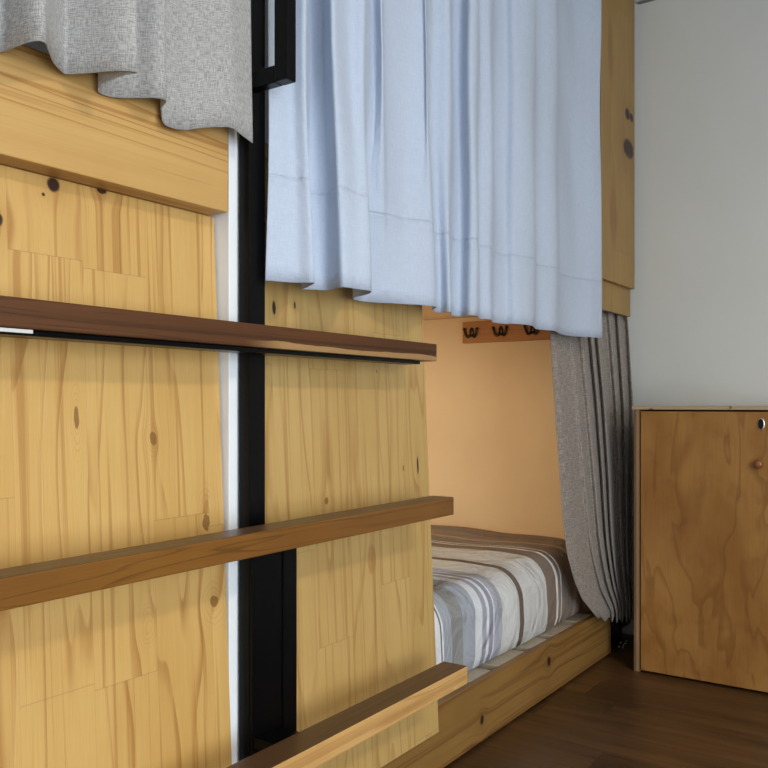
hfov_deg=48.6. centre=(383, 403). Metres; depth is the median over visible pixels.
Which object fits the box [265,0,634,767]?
bunk bed
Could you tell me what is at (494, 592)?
mattress
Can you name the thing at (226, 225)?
wall
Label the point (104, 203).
bunk bed
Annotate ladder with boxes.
[0,0,466,767]
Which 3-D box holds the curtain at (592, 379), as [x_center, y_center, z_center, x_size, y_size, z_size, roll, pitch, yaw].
[0.758,0.226,2.980,0.114,1.142,0.778,0,0,35]
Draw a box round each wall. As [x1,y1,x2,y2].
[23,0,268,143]
[210,127,238,764]
[622,0,767,634]
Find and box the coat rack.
[463,320,549,343]
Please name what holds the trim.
attached to the wall at (698, 319)
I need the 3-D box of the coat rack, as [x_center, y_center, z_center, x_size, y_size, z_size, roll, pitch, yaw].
[0.466,-0.283,3.279,0.374,0.085,0.038,0,0,35]
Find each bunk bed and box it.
[0,45,231,767]
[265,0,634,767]
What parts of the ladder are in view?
post, plate, arm, handle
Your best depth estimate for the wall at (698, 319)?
3.17 m
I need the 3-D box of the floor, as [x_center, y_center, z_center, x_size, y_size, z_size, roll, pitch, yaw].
[0.531,0.945,0.809,4.365,0.090,4.815,0,0,35]
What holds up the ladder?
on the floor
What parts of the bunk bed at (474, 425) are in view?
rail, panel, rail, panel, panel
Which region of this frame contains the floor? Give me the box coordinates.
[444,633,767,767]
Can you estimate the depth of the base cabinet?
2.74 m
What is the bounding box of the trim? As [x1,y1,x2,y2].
[638,0,653,3]
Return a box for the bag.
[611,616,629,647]
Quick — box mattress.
[431,525,581,671]
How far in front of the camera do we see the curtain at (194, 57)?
1.26 m
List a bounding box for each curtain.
[0,0,252,142]
[265,0,601,337]
[550,311,633,622]
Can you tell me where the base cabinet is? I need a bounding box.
[632,406,767,691]
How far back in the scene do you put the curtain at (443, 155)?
2.00 m
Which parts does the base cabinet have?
panel, panel, knob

